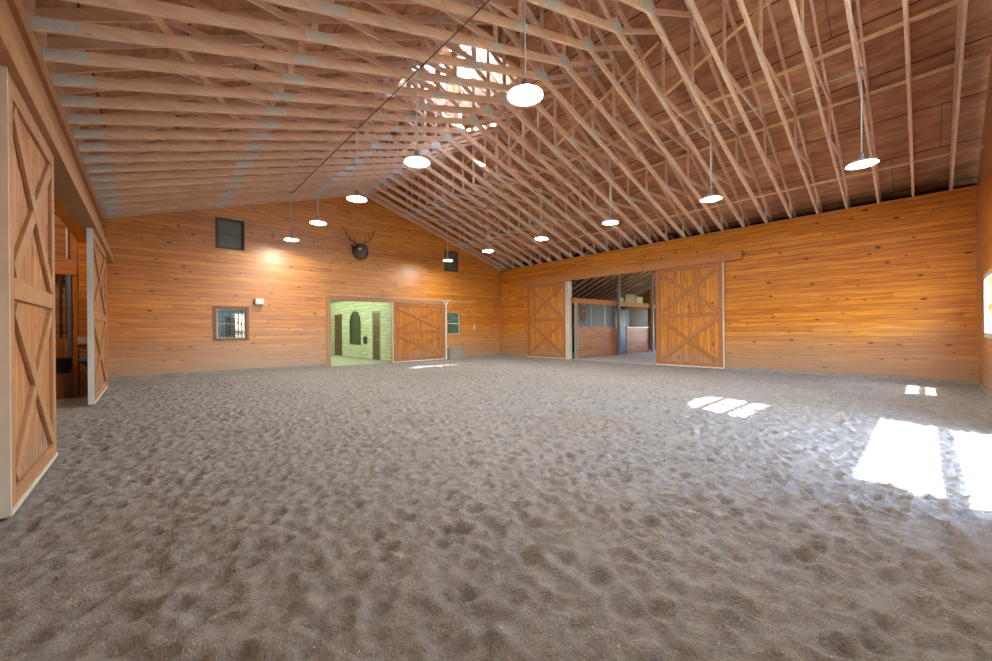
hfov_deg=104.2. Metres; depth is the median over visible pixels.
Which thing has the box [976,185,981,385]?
trim
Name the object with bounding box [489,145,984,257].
brace
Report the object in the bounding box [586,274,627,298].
rafter
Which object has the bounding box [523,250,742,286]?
trim
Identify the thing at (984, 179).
wall
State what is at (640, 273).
rafter
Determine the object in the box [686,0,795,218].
roof truss
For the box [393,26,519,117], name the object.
cupola
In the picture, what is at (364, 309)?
wall
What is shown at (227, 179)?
roof truss
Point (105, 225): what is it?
trim
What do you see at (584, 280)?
rafter
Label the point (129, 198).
roof truss
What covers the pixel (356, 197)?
pendant lamp
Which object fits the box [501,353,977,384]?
baseboard
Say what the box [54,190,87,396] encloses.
wall
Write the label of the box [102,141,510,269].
roof truss
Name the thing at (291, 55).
roof truss
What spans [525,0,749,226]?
roof truss
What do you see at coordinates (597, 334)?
stall
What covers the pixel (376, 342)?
door
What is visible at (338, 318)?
door
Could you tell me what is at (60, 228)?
wall
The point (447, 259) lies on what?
pendant lamp
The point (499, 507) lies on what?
floor
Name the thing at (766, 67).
roof truss
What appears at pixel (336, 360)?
floor
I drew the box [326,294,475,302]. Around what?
trim
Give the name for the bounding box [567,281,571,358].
trim
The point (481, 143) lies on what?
brace
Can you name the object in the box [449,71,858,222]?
conduit
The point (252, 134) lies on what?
roof truss
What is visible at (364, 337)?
wall telephone
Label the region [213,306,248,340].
window
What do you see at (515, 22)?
roof truss
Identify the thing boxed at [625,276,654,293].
rafter
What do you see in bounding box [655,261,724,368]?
door
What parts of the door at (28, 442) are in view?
rail, board panel, rail, rail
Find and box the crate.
[447,348,463,359]
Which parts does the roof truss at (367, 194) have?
gusset plate, gusset plate, post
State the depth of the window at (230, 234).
12.72 m
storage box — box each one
[621,294,634,301]
[635,296,642,302]
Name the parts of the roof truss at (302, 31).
post, gusset plate, post, gusset plate, king post, gusset plate, gusset plate, post, gusset plate, post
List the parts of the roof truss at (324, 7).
gusset plate, post, gusset plate, king post, gusset plate, gusset plate, post, gusset plate, post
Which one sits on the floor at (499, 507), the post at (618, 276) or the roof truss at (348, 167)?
the post at (618, 276)
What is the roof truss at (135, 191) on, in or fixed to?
on the wall at (889, 288)
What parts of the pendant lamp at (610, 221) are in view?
stem, lamp shade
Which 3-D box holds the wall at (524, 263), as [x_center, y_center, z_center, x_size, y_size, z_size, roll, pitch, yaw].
[5.056,-1.681,22.917,9.810,6.000,0.100,-1,0,-42]
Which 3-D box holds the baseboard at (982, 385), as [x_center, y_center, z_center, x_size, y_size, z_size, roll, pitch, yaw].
[8.755,1.279,6.751,6.030,0.220,0.035,-1,0,-42]
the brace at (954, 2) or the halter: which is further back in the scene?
the halter
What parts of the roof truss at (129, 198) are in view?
gusset plate, gusset plate, gusset plate, gusset plate, post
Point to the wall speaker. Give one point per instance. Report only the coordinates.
(256, 301)
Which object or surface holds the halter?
hanging from the stall at (597, 334)
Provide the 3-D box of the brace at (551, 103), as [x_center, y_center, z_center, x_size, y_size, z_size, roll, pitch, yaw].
[0.578,-5.787,12.064,0.085,1.324,3.108,-1,0,-42]
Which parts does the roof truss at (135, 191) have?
gusset plate, gusset plate, gusset plate, gusset plate, post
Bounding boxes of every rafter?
[572,277,600,295]
[572,278,590,290]
[574,276,609,297]
[580,275,616,297]
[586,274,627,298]
[592,273,636,298]
[598,272,645,299]
[603,271,653,299]
[609,272,654,300]
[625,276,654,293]
[631,280,654,294]
[635,283,654,296]
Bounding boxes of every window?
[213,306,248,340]
[215,217,244,250]
[444,250,457,271]
[447,312,460,334]
[983,268,991,337]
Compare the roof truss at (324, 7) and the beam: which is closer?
the roof truss at (324, 7)
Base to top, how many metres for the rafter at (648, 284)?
2.701 m
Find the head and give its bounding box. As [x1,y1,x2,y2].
[342,225,375,259]
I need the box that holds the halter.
[581,304,585,321]
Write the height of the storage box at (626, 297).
0.420 m
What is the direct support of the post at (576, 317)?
on the floor at (499, 507)
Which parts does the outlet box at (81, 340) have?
plate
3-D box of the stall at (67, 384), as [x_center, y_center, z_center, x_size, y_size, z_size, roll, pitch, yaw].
[-9.723,-0.508,7.427,2.280,3.870,0.119,-1,0,-42]
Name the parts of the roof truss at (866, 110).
gusset plate, post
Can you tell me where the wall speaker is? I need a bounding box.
[254,299,263,304]
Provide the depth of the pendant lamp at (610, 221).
10.65 m
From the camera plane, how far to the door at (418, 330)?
17.21 m
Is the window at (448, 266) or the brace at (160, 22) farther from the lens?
the window at (448, 266)
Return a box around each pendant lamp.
[283,192,298,241]
[309,165,326,225]
[346,126,367,202]
[404,65,429,167]
[442,222,452,261]
[482,207,493,252]
[507,0,543,106]
[534,187,547,240]
[602,161,618,224]
[700,123,722,202]
[845,66,879,169]
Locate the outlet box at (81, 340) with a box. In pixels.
[78,337,86,344]
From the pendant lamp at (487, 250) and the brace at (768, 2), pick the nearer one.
the brace at (768, 2)
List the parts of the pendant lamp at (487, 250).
stem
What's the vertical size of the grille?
0.160 m
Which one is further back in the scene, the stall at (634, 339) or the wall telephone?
the stall at (634, 339)
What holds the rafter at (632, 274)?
attached to the ceiling at (675, 235)
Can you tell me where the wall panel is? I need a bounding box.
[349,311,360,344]
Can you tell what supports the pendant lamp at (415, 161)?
hanging from the electrical cable
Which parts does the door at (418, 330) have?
rail, rail, rail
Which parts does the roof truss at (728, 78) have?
post, gusset plate, post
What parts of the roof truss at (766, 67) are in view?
post, gusset plate, post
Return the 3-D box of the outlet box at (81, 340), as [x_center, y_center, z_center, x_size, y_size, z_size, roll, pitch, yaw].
[-8.784,0.218,8.199,0.140,0.160,0.078,-1,0,-42]
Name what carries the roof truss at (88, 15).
on the wall at (889, 288)
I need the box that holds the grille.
[256,299,262,303]
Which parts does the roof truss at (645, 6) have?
gusset plate, post, gusset plate, post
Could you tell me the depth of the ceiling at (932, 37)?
9.04 m
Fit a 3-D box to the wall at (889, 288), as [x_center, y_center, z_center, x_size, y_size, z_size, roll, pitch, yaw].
[5.668,-0.891,14.790,0.160,4.713,16.094,-1,0,-42]
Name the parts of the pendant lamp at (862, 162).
stem, lamp shade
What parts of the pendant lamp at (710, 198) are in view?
stem, lamp shade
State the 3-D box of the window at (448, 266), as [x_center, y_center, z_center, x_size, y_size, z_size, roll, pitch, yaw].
[-2.180,-3.339,18.616,0.800,0.990,0.120,-1,0,-42]
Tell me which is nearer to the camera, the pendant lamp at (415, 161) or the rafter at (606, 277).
the pendant lamp at (415, 161)
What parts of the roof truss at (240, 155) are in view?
heel post, gusset plate, gusset plate, post, gusset plate, king post, gusset plate, post, post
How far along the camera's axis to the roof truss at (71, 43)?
6.75 m
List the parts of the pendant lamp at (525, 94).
stem, lamp shade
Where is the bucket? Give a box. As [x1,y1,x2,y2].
[56,345,72,373]
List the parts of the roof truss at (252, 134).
heel post, gusset plate, gusset plate, post, gusset plate, king post, gusset plate, post, post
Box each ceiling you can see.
[33,0,991,267]
[572,230,680,299]
[679,225,687,238]
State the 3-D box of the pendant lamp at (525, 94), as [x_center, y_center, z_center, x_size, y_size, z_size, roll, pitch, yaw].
[0.355,-3.753,4.801,0.460,1.701,0.460,-1,0,-42]
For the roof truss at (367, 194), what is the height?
4.555 m
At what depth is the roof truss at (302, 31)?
6.13 m
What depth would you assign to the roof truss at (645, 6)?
8.46 m
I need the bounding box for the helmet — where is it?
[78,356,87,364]
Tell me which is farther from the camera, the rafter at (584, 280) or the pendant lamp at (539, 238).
the rafter at (584, 280)
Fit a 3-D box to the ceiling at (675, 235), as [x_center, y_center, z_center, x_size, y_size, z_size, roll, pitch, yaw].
[7.688,-3.192,20.051,9.910,2.645,7.900,-1,0,-42]
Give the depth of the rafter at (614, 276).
21.62 m
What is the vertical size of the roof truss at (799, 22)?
4.555 m
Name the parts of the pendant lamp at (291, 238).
lamp shade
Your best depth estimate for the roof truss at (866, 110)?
7.69 m
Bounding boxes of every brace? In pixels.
[150,15,247,131]
[432,0,960,216]
[435,142,482,200]
[465,51,991,228]
[483,102,552,178]
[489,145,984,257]
[556,41,659,145]
[664,0,772,96]
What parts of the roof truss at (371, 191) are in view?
gusset plate, gusset plate, gusset plate, post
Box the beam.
[571,297,654,308]
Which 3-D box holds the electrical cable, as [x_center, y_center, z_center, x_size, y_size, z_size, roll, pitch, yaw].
[-3.052,-4.566,8.656,0.021,0.031,10.900,-1,0,-42]
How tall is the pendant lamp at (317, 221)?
1.611 m
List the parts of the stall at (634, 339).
panel, board panel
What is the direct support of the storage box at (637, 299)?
on the beam
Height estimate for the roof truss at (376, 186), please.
4.555 m
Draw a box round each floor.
[0,349,991,660]
[331,354,391,365]
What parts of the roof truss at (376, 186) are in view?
gusset plate, gusset plate, gusset plate, gusset plate, post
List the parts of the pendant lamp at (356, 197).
stem, lamp shade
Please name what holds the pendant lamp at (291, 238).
hanging from the electrical cable
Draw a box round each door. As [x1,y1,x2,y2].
[0,65,57,518]
[86,227,107,404]
[334,314,341,355]
[372,311,380,359]
[392,302,444,362]
[527,281,566,358]
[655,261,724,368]
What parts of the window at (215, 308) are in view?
sash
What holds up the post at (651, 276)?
on the floor at (499, 507)
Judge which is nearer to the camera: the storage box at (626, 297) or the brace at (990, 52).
the brace at (990, 52)
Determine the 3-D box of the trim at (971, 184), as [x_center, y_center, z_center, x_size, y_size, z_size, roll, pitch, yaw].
[5.933,-3.223,15.048,0.580,0.527,17.094,-1,0,-42]
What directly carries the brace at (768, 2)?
attached to the roof truss at (728, 78)
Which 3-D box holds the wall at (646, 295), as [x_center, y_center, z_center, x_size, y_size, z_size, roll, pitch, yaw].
[11.348,-1.738,23.331,0.100,6.000,7.700,-1,0,-42]
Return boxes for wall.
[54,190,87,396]
[54,215,79,394]
[105,150,504,376]
[217,310,243,336]
[330,301,391,360]
[501,186,977,380]
[523,261,624,351]
[625,286,655,349]
[977,49,991,390]
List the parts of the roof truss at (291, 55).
heel post, gusset plate, post, gusset plate, post, gusset plate, king post, post, gusset plate, gusset plate, post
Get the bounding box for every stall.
[55,227,78,398]
[578,303,616,357]
[616,307,648,353]
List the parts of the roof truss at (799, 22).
post, gusset plate, post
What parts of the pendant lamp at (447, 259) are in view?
stem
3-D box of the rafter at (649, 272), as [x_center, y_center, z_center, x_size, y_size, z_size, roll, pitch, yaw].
[8.485,-3.099,22.312,0.050,2.701,5.398,-1,0,-42]
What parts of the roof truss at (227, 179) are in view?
gusset plate, gusset plate, gusset plate, gusset plate, post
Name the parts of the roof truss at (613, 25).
gusset plate, king post, gusset plate, post, gusset plate, post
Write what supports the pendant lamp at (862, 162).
hanging from the roof truss at (866, 110)
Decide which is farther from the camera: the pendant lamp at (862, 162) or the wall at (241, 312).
the wall at (241, 312)
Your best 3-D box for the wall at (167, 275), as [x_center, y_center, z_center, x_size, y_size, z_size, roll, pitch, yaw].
[-5.412,-3.029,15.775,16.490,9.190,0.160,-1,0,-42]
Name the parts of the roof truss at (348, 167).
gusset plate, gusset plate, post, gusset plate, king post, post, post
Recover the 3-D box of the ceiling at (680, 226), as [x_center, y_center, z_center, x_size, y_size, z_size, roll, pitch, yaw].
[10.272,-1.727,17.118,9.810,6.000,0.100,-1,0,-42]
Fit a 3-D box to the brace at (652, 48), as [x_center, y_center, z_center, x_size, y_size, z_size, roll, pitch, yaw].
[2.634,-5.806,9.777,0.085,1.324,3.059,-1,0,-42]
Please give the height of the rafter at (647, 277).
2.701 m
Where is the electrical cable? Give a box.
[292,0,489,192]
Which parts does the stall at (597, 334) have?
panel, board panel, rail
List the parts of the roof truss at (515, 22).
post, gusset plate, king post, gusset plate, gusset plate, post, gusset plate, post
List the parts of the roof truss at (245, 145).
heel post, gusset plate, gusset plate, post, gusset plate, king post, gusset plate, post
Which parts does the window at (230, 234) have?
pane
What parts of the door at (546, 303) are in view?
rail, rail, rail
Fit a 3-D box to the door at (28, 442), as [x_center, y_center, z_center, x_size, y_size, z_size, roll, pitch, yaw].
[-4.226,-0.281,3.504,0.086,3.302,1.902,-1,0,-42]
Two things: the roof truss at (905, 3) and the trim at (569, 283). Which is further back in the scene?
the trim at (569, 283)
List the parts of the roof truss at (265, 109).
heel post, gusset plate, post, gusset plate, post, gusset plate, king post, gusset plate, post, gusset plate, post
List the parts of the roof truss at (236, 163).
gusset plate, gusset plate, post, gusset plate, king post, post, post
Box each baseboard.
[108,353,499,381]
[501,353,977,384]
[979,381,991,397]
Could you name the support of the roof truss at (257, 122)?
on the wall at (889, 288)
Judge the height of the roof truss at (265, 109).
4.555 m
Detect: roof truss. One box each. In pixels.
[21,0,674,240]
[34,7,658,243]
[45,32,643,246]
[54,45,629,248]
[62,0,691,237]
[62,56,615,251]
[69,69,602,253]
[74,81,590,255]
[79,88,576,257]
[84,99,568,259]
[88,108,558,261]
[91,113,548,263]
[94,121,539,264]
[97,131,525,266]
[99,133,518,267]
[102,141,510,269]
[104,149,508,270]
[258,0,709,234]
[407,0,728,230]
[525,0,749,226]
[619,0,771,222]
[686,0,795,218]
[736,0,821,213]
[789,0,850,208]
[844,0,880,202]
[902,0,914,196]
[949,0,967,189]
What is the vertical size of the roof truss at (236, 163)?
4.555 m
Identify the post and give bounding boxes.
[442,300,448,358]
[574,303,578,358]
[617,275,620,354]
[650,275,653,351]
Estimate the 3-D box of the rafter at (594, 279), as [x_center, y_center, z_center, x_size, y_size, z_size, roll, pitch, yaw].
[5.764,-3.074,19.865,0.050,2.701,5.398,-1,0,-42]
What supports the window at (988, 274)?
in the wall at (984, 179)
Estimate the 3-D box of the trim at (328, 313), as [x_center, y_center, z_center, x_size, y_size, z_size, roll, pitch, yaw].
[-4.458,0.027,16.466,5.330,2.760,0.050,-1,0,-42]
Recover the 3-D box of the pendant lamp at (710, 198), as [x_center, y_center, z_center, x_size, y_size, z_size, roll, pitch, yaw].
[4.870,-3.813,8.753,0.460,1.722,0.460,-1,0,-42]
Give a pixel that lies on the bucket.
(63, 365)
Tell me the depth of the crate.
18.31 m
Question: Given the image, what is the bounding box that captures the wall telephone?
[363,336,366,343]
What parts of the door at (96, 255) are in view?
board panel, rail, rail, rail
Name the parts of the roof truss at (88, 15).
heel post, gusset plate, post, gusset plate, post, gusset plate, gusset plate, king post, gusset plate, post, gusset plate, post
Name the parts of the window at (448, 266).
pane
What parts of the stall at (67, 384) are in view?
board panel, stall post, panel, panel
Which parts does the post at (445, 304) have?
post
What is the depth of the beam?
19.20 m
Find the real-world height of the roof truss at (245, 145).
4.555 m
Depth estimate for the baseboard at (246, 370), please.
12.44 m
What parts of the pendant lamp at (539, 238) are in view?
lamp shade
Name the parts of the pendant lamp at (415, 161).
stem, lamp shade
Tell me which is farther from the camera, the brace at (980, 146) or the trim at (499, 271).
the trim at (499, 271)
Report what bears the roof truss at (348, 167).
on the wall at (889, 288)
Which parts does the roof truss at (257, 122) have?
heel post, gusset plate, post, gusset plate, post, gusset plate, gusset plate, king post, gusset plate, post, post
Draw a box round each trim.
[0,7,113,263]
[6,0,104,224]
[103,219,107,381]
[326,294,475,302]
[326,296,443,366]
[499,271,500,354]
[509,183,976,268]
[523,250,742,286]
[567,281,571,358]
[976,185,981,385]
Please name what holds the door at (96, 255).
in the wall at (60, 209)
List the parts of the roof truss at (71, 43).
heel post, gusset plate, post, gusset plate, post, gusset plate, king post, gusset plate, post, gusset plate, post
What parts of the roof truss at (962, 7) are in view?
post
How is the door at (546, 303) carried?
in the wall at (889, 288)
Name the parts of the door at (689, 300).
rail, rail, rail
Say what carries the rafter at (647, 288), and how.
attached to the ceiling at (675, 235)
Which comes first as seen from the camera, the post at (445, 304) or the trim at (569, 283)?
the trim at (569, 283)
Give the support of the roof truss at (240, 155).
on the wall at (889, 288)
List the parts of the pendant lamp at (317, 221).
stem, lamp shade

